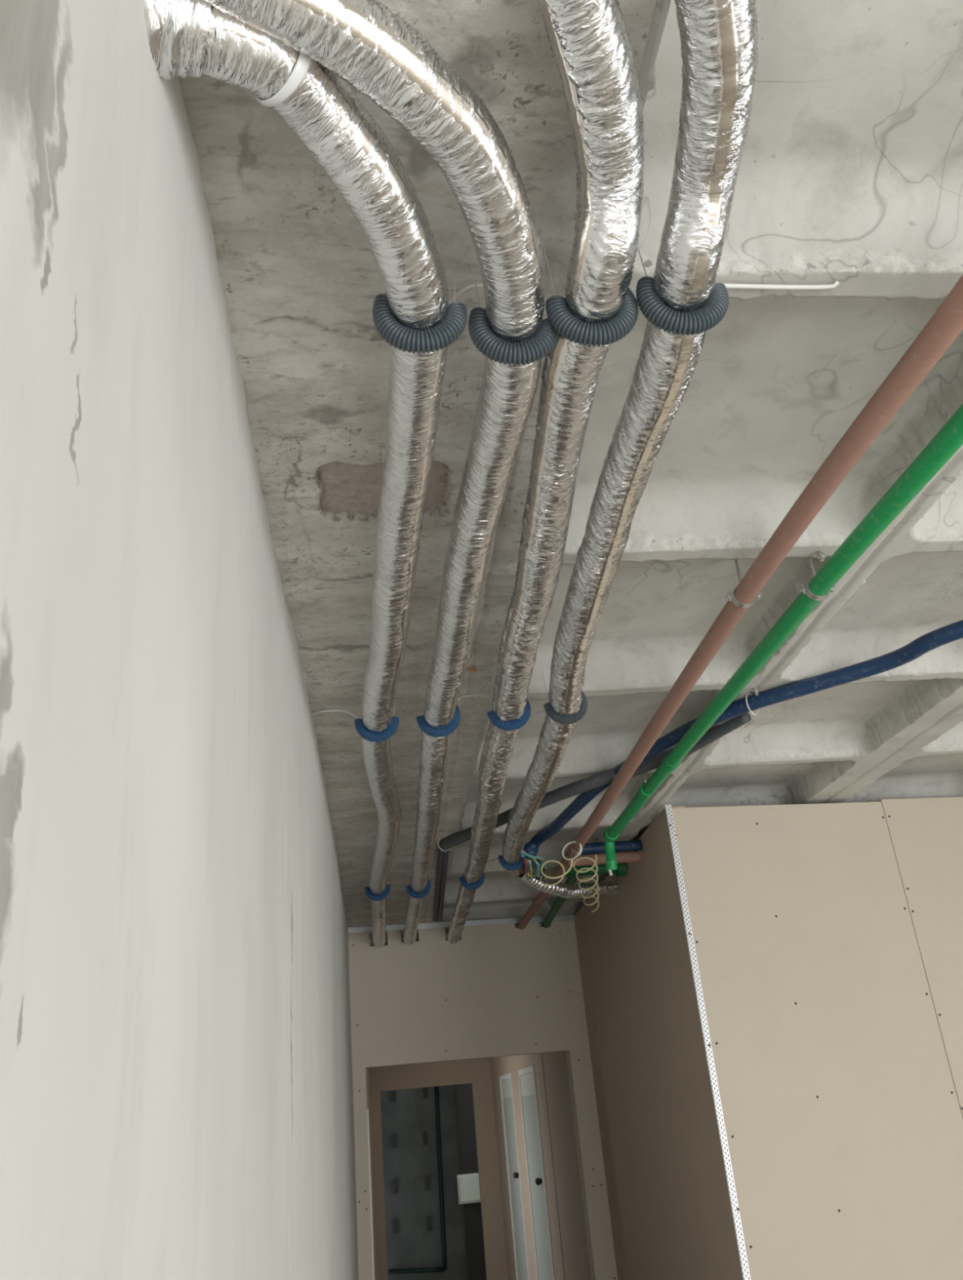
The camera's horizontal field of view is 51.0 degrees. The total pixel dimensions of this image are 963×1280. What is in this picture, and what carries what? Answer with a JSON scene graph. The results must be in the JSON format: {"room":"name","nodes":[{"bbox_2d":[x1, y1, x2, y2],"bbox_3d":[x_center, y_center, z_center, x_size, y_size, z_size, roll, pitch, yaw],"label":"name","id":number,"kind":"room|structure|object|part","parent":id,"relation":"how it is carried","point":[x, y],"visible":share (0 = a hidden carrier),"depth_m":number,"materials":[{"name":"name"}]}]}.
{"room":"unfinished building corridor","nodes":[
{"label":"unfinished building corridor","id":0,"kind":"room"},
{"bbox_2d":[0,0,377,1279],"bbox_3d":[-0.736,2.990,5.153,0.167,3.588,18.250,-2,-25,-6],"label":"wall","id":1,"kind":"structure","parent":0,"point":[176,1085],"depth_m":0.97,"materials":[{"name":"paint"}]},
{"bbox_2d":[311,709,359,718],"bbox_3d":[-0.506,0.255,3.428,0.214,0.076,0.026,-19,-28,28],"label":"wire","id":2,"kind":"object","parent":1,"relation":"attached to","point":[329,710],"visible":0.95,"depth_m":3.42,"materials":[{"name":"white"}]},
{"bbox_2d":[380,1084,468,1279],"bbox_3d":[-0.575,7.486,14.986,4.600,3.580,0.130,-2,-25,-6],"label":"wall","id":3,"kind":"structure","parent":0,"point":[408,1116],"depth_m":14.71,"materials":[{"name":"grey"}]},
{"bbox_2d":[389,1086,447,1274],"bbox_3d":[-0.971,7.802,14.674,0.857,2.429,0.060,-2,-25,-6],"label":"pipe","id":4,"kind":"object","parent":3,"relation":"attached to","point":[434,1269],"visible":0.93,"depth_m":14.50,"materials":[{"name":"teal"}]},
{"bbox_2d":[369,1057,508,1279],"bbox_3d":[-0.618,6.870,13.514,1.665,3.480,0.100,-2,-25,-6],"label":"door frame","id":5,"kind":"structure","parent":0,"point":[477,1072],"depth_m":13.57,"materials":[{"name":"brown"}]},
{"bbox_2d":[369,901,586,946],"bbox_3d":[-0.376,4.716,13.297,2.550,0.200,11.950,-2,-25,-6],"label":"ceiling","id":6,"kind":"structure","parent":0,"point":[517,911],"depth_m":7.93,"materials":[{"name":"grey concrete"}]},
{"bbox_2d":[347,920,617,1279],"bbox_3d":[0.006,3.818,7.050,1.762,3.535,0.111,0,-25,-12],"label":"wall","id":7,"kind":"structure","parent":0,"point":[502,989],"depth_m":7.47,"materials":[{"name":"beige paint"}]},
{"bbox_2d":[347,914,574,933],"bbox_3d":[-0.146,2.193,7.783,1.762,0.042,0.090,0,-25,-12],"label":"trim","id":8,"kind":"structure","parent":7,"relation":"attached to","point":[515,921],"depth_m":7.76,"materials":[{"name":"metal"}]},
{"bbox_2d":[443,899,586,911],"bbox_3d":[-0.162,2.129,7.996,2.100,0.350,0.140,-2,-25,-6],"label":"wall header","id":9,"kind":"structure","parent":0,"point":[581,900],"depth_m":7.96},
{"bbox_2d":[489,1051,591,1279],"bbox_3d":[0.556,5.342,10.422,0.100,3.480,6.970,-2,-25,-6],"label":"wall","id":10,"kind":"structure","parent":0,"point":[572,1228],"depth_m":9.00,"materials":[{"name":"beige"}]},
{"bbox_2d":[499,1072,530,1279],"bbox_3d":[0.401,6.457,11.751,0.123,2.590,1.310,-2,-25,-6],"label":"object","id":11,"kind":"structure","parent":10,"relation":"in","point":[517,1216],"depth_m":11.85,"materials":[{"name":"white metal"}]},
{"bbox_3d":[0.390,6.066,11.447,0.066,0.065,0.067,-2,-25,-6],"label":"knob","id":12,"kind":"part","parent":11,"relation":"part of","materials":[{"name":"black plastic"}]},
{"bbox_2d":[518,1065,555,1279],"bbox_3d":[0.572,5.605,9.926,0.123,2.590,1.266,-2,-25,-6],"label":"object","id":13,"kind":"structure","parent":10,"relation":"in","point":[544,1254],"depth_m":10.06,"materials":[{"name":"white metal"}]},
{"bbox_3d":[0.548,5.216,9.734,0.066,0.065,0.067,-2,-25,-6],"label":"knob","id":14,"kind":"part","parent":13,"relation":"part of","materials":[{"name":"black plastic"}]},
{"bbox_2d":[541,1053,565,1279],"bbox_3d":[0.639,4.679,8.991,0.004,3.480,0.012,-2,-25,-6],"label":"trim","id":15,"kind":"structure","parent":10,"relation":"attached to","point":[541,1053],"depth_m":8.97,"materials":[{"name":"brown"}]},
{"bbox_2d":[178,0,962,927],"bbox_3d":[2.599,-0.297,3.130,6.430,0.144,11.162,-2,-25,-6],"label":"ceiling","id":16,"kind":"structure","parent":0,"point":[851,171],"depth_m":2.28,"materials":[{"name":"concrete"}]},
{"bbox_2d":[354,688,399,742],"bbox_3d":[-0.344,0.243,3.309,0.146,0.193,0.040,-2,-25,-6],"label":"hanger","id":17,"kind":"object","parent":16,"relation":"hanging from","point":[362,730],"visible":0.79,"depth_m":3.27,"materials":[{"name":"blue plastic"}]},
{"bbox_2d":[364,872,390,901],"bbox_3d":[-0.596,1.397,5.780,0.146,0.190,0.040,-2,-25,-6],"label":"hanger","id":18,"kind":"object","parent":16,"relation":"hanging from","point":[372,896],"visible":0.93,"depth_m":5.74,"materials":[{"name":"blue plastic"}]},
{"bbox_2d":[405,866,431,898],"bbox_3d":[-0.365,1.392,5.818,0.146,0.190,0.040,-2,-25,-6],"label":"hanger","id":19,"kind":"object","parent":16,"relation":"hanging from","point":[409,890],"visible":0.88,"depth_m":5.78,"materials":[{"name":"blue plastic"}]},
{"bbox_2d":[372,234,466,353],"bbox_3d":[-0.099,-0.547,1.583,0.146,0.239,0.040,-2,-25,-6],"label":"hanger","id":20,"kind":"object","parent":16,"relation":"hanging from","point":[438,337],"visible":0.98,"depth_m":1.54,"materials":[{"name":"grey plastic"}]},
{"bbox_2d":[142,0,448,947],"bbox_3d":[-0.513,0.751,4.301,0.410,0.168,7.055,-2,-25,-6],"label":"duct","id":21,"kind":"object","parent":20,"relation":"hanging from","point":[187,38],"visible":0.92,"depth_m":1.43,"materials":[{"name":"metal"}]},
{"bbox_2d":[416,684,460,737],"bbox_3d":[-0.143,0.227,3.316,0.146,0.194,0.040,-2,-25,-6],"label":"hanger","id":22,"kind":"object","parent":16,"relation":"hanging from","point":[424,726],"visible":0.77,"depth_m":3.28,"materials":[{"name":"blue plastic"}]},
{"bbox_2d":[433,844,448,921],"bbox_3d":[-0.265,1.580,6.428,0.069,0.042,2.390,-3,-25,-5],"label":"conduit","id":23,"kind":"object","parent":16,"relation":"attached to","point":[442,856],"visible":0.95,"depth_m":6.24,"materials":[{"name":"grey rubber"}]},
{"bbox_2d":[448,282,483,304],"bbox_3d":[-0.030,-0.577,1.700,0.073,0.065,0.016,-2,-25,-6],"label":"wire","id":24,"kind":"object","parent":16,"relation":"hanging from","point":[458,294],"visible":0.64,"depth_m":1.70,"materials":[{"name":"white"}]},
{"bbox_2d":[458,857,484,889],"bbox_3d":[-0.056,1.319,5.721,0.146,0.190,0.040,-2,-25,-6],"label":"hanger","id":25,"kind":"object","parent":16,"relation":"hanging from","point":[464,882],"visible":0.84,"depth_m":5.68,"materials":[{"name":"blue plastic"}]},
{"bbox_2d":[468,667,477,671],"bbox_3d":[-0.028,0.096,3.265,0.031,0.011,0.008,8,-28,-27],"label":"plug","id":26,"kind":"object","parent":16,"relation":"attached to","point":[469,668],"visible":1,"depth_m":3.26,"materials":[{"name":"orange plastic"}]},
{"bbox_2d":[457,694,493,701],"bbox_3d":[-0.027,0.202,3.414,0.172,0.056,0.012,12,-30,-33],"label":"wire","id":27,"kind":"object","parent":16,"relation":"hanging from","point":[469,695],"visible":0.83,"depth_m":3.42,"materials":[{"name":"white"}]},
{"bbox_2d":[485,676,531,730],"bbox_3d":[0.087,0.206,3.316,0.146,0.195,0.040,-2,-25,-6],"label":"hanger","id":28,"kind":"object","parent":16,"relation":"hanging from","point":[512,725],"visible":0.71,"depth_m":3.28,"materials":[{"name":"blue plastic"}]},
{"bbox_2d":[497,837,524,871],"bbox_3d":[0.159,1.124,5.339,0.146,0.190,0.040,-2,-25,-6],"label":"hanger","id":29,"kind":"object","parent":16,"relation":"hanging from","point":[517,866],"visible":0.71,"depth_m":5.30,"materials":[{"name":"blue plastic"}]},
{"bbox_2d":[467,247,559,365],"bbox_3d":[0.048,-0.541,1.623,0.146,0.241,0.040,-2,-25,-6],"label":"hanger","id":30,"kind":"object","parent":16,"relation":"hanging from","point":[483,337],"visible":0.91,"depth_m":1.58,"materials":[{"name":"grey plastic"}]},
{"bbox_2d":[203,0,545,944],"bbox_3d":[-0.396,0.744,4.301,0.497,0.161,7.137,-2,-25,-6],"label":"duct","id":31,"kind":"object","parent":30,"relation":"on","point":[369,46],"visible":0.95,"depth_m":1.42,"materials":[{"name":"metal"}]},
{"bbox_2d":[541,669,587,724],"bbox_3d":[0.272,0.184,3.305,0.146,0.196,0.040,-2,-25,-6],"label":"hanger","id":32,"kind":"object","parent":16,"relation":"hanging from","point":[557,717],"visible":0.73,"depth_m":3.27,"materials":[{"name":"grey plastic"}]},
{"bbox_2d":[539,230,638,346],"bbox_3d":[0.169,-0.563,1.604,0.146,0.237,0.040,-2,-25,-6],"label":"hanger","id":33,"kind":"object","parent":16,"relation":"hanging from","point":[610,331],"visible":0.91,"depth_m":1.56,"materials":[{"name":"grey plastic"}]},
{"bbox_2d":[446,0,644,943],"bbox_3d":[-0.009,0.741,4.421,0.196,0.203,7.243,-3,-25,-4],"label":"duct","id":34,"kind":"object","parent":33,"relation":"hanging from","point":[589,41],"visible":0.97,"depth_m":1.54,"materials":[{"name":"metal"}]},
{"bbox_2d":[439,712,751,850],"bbox_3d":[0.406,0.693,4.586,0.162,0.078,2.062,14,-31,-37],"label":"tube","id":35,"kind":"object","parent":16,"relation":"attached to","point":[604,778],"visible":0.61,"depth_m":4.38,"materials":[{"name":"rubber"}]},
{"bbox_2d":[640,775,647,782],"bbox_3d":[0.745,0.641,4.614,0.040,0.042,0.028,-2,-25,-6],"label":"bolt","id":36,"kind":"object","parent":16,"relation":"attached to","point":[644,780],"visible":0.65,"depth_m":4.61,"materials":[{"name":"metal"}]},
{"bbox_2d":[635,248,728,335],"bbox_3d":[0.311,-0.579,1.601,0.146,0.235,0.040,-2,-25,-6],"label":"hanger","id":37,"kind":"object","parent":16,"relation":"hanging from","point":[660,315],"visible":0.92,"depth_m":1.55,"materials":[{"name":"grey plastic"}]},
{"bbox_2d":[502,0,758,878],"bbox_3d":[0.242,0.230,3.357,0.172,0.204,4.880,-4,-25,-3],"label":"duct","id":38,"kind":"object","parent":37,"relation":"hanging from","point":[719,47],"visible":0.98,"depth_m":1.60,"materials":[{"name":"metal"}]},
{"bbox_2d":[520,849,546,881],"bbox_3d":[0.287,1.250,5.476,0.133,0.081,0.779,-7,-25,4],"label":"cable bundle","id":39,"kind":"object","parent":38,"relation":"attached to","point":[530,860],"visible":0.84,"depth_m":5.34,"materials":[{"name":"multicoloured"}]},
{"bbox_2d":[540,859,573,886],"bbox_3d":[0.377,1.234,5.364,0.150,0.124,0.458,-2,-25,-6],"label":"coiled cable","id":40,"kind":"object","parent":39,"relation":"attached to","point":[548,861],"visible":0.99,"depth_m":5.35,"materials":[{"name":"beige plastic"}]},
{"bbox_2d":[523,619,962,856],"bbox_3d":[0.865,0.490,4.179,0.415,0.131,3.108,9,-28,-29],"label":"tube","id":41,"kind":"object","parent":16,"relation":"attached to","point":[926,642],"visible":0.81,"depth_m":3.62,"materials":[{"name":"blue plastic"}]},
{"bbox_2d":[745,693,758,715],"bbox_3d":[0.997,0.237,3.724,0.005,0.085,0.085,-25,-31,37],"label":"cable tie","id":42,"kind":"object","parent":41,"relation":"attached to","point":[749,693],"visible":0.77,"depth_m":3.70,"materials":[{"name":"white plastic"}]},
{"bbox_2d":[725,559,762,608],"bbox_3d":[0.704,-0.207,2.781,0.095,0.257,0.023,-2,-25,-6],"label":"clamp","id":43,"kind":"object","parent":16,"relation":"attached to","point":[731,597],"visible":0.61,"depth_m":2.73,"materials":[{"name":"metal"}]},
{"bbox_3d":[0.701,-0.234,2.794,0.007,0.197,0.007,-12,-25,14],"label":"threaded rod","id":44,"kind":"part","parent":43,"relation":"part of","materials":[{"name":"metal"}]},
{"bbox_2d":[517,274,962,929],"bbox_3d":[0.753,0.753,4.653,0.495,0.118,7.084,-2,-25,-6],"label":"pipe","id":45,"kind":"object","parent":43,"relation":"hanging from","point":[946,324],"visible":0.91,"depth_m":2.38,"materials":[{"name":"plastic"}]},
{"bbox_2d":[561,840,582,860],"bbox_3d":[0.476,1.083,5.198,0.130,0.099,0.052,-25,-31,37],"label":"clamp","id":46,"kind":"object","parent":45,"relation":"hanging from","point":[572,842],"visible":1,"depth_m":5.19,"materials":[{"name":"white plastic"}]},
{"bbox_2d":[573,854,599,912],"bbox_3d":[0.598,1.383,5.728,0.131,0.142,1.131,-7,-25,4],"label":"coiled cable","id":47,"kind":"object","parent":45,"relation":"hanging from","point":[596,855],"visible":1,"depth_m":5.60,"materials":[{"name":"beige plastic"}]},
{"bbox_2d":[750,685,761,695],"bbox_3d":[0.994,0.182,3.663,0.040,0.042,0.028,-2,-25,-6],"label":"bolt","id":48,"kind":"object","parent":16,"relation":"attached to","point":[755,691],"visible":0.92,"depth_m":3.66,"materials":[{"name":"metal"}]},
{"bbox_2d":[723,280,839,289],"bbox_3d":[0.529,-0.630,1.794,0.224,0.016,0.016,-2,-25,-6],"label":"cable","id":49,"kind":"object","parent":16,"relation":"attached to","point":[735,286],"visible":0.92,"depth_m":1.79,"materials":[{"name":"white plastic"}]},
{"bbox_2d":[800,556,835,600],"bbox_3d":[0.903,-0.227,2.780,0.093,0.256,0.023,-2,-25,-6],"label":"clamp","id":50,"kind":"object","parent":16,"relation":"attached to","point":[806,589],"visible":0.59,"depth_m":2.73,"materials":[{"name":"metal"}]},
{"bbox_2d":[542,403,962,928],"bbox_3d":[0.803,0.843,4.744,0.380,0.254,6.894,-2,-25,-6],"label":"pipe","id":51,"kind":"object","parent":50,"relation":"hanging from","point":[949,438],"visible":0.94,"depth_m":2.83,"materials":[{"name":"plastic"}]},
{"bbox_2d":[603,826,619,842],"bbox_3d":[0.661,0.992,5.156,0.072,0.071,0.070,-2,-25,-6],"label":"socket","id":52,"kind":"object","parent":51,"relation":"attached to","point":[607,837],"depth_m":5.13,"materials":[{"name":"green plastic"}]},
{"bbox_2d":[636,782,652,799],"bbox_3d":[0.724,0.667,4.461,0.062,0.061,0.070,-2,-25,-6],"label":"socket","id":53,"kind":"object","parent":51,"relation":"attached to","point":[642,794],"depth_m":4.44,"materials":[{"name":"green plastic"}]},
{"bbox_2d":[661,754,680,772],"bbox_3d":[0.769,0.496,4.096,0.062,0.061,0.070,-2,-25,-6],"label":"socket","id":54,"kind":"object","parent":51,"relation":"attached to","point":[666,766],"depth_m":4.08,"materials":[{"name":"green plastic"}]},
{"bbox_3d":[0.900,-0.253,2.792,0.007,0.198,0.007,-12,-25,14],"label":"threaded rod","id":55,"kind":"part","parent":50,"relation":"part of","materials":[{"name":"metal"}]},
{"bbox_2d":[812,550,827,561],"bbox_3d":[0.921,-0.233,2.744,0.040,0.042,0.028,-2,-25,-6],"label":"bolt","id":56,"kind":"object","parent":16,"relation":"attached to","point":[821,555],"visible":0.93,"depth_m":2.74,"materials":[{"name":"metal"}]},
{"bbox_2d":[573,805,743,1279],"bbox_3d":[1.026,3.117,5.770,0.100,3.568,3.156,-3,-25,-5],"label":"wall","id":57,"kind":"structure","parent":0,"point":[670,1207],"depth_m":5.59,"materials":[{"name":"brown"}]},
{"bbox_2d":[518,871,619,898],"bbox_3d":[0.519,1.429,5.881,0.102,0.152,0.984,-22,-29,32],"label":"hose","id":58,"kind":"object","parent":57,"relation":"attached to","point":[562,890],"visible":0.87,"depth_m":5.82,"materials":[{"name":"metal"}]},
{"bbox_2d":[580,840,642,854],"bbox_3d":[0.709,1.149,5.601,0.400,0.060,0.060,-2,-25,-6],"label":"pipe","id":59,"kind":"object","parent":57,"relation":"attached to","point":[633,845],"visible":0.66,"depth_m":5.58,"materials":[{"name":"blue plastic"}]},
{"bbox_2d":[665,796,962,1279],"bbox_3d":[3.312,2.487,4.870,4.600,3.570,0.104,0,-25,-13],"label":"wall","id":60,"kind":"structure","parent":0,"point":[828,937],"depth_m":4.76,"materials":[{"name":"beige paint"}]},
{"bbox_2d":[665,804,751,1279],"bbox_3d":[1.089,2.446,4.328,0.033,3.576,0.010,-2,-25,-6],"label":"trim","id":61,"kind":"structure","parent":60,"relation":"attached to","point":[726,1157],"depth_m":4.59,"materials":[{"name":"white metal"}]},
{"bbox_3d":[2.370,5.568,6.953,6.500,0.120,23.150,-2,-25,-6],"label":"floor","id":62,"kind":"structure","parent":0,"visible":0},
{"bbox_2d":[455,1083,486,1279],"bbox_3d":[0.658,7.283,14.798,1.976,3.580,0.050,-2,-25,-6],"label":"door","id":63,"kind":"structure","parent":62,"relation":"on","point":[464,1100],"depth_m":14.54,"materials":[{"name":"grey"}]},
{"bbox_2d":[457,1173,480,1204],"bbox_3d":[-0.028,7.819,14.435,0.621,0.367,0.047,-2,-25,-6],"label":"electrical box","id":64,"kind":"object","parent":63,"relation":"attached to","point":[468,1188],"depth_m":14.40,"materials":[{"name":"white plastic"}]}
]}

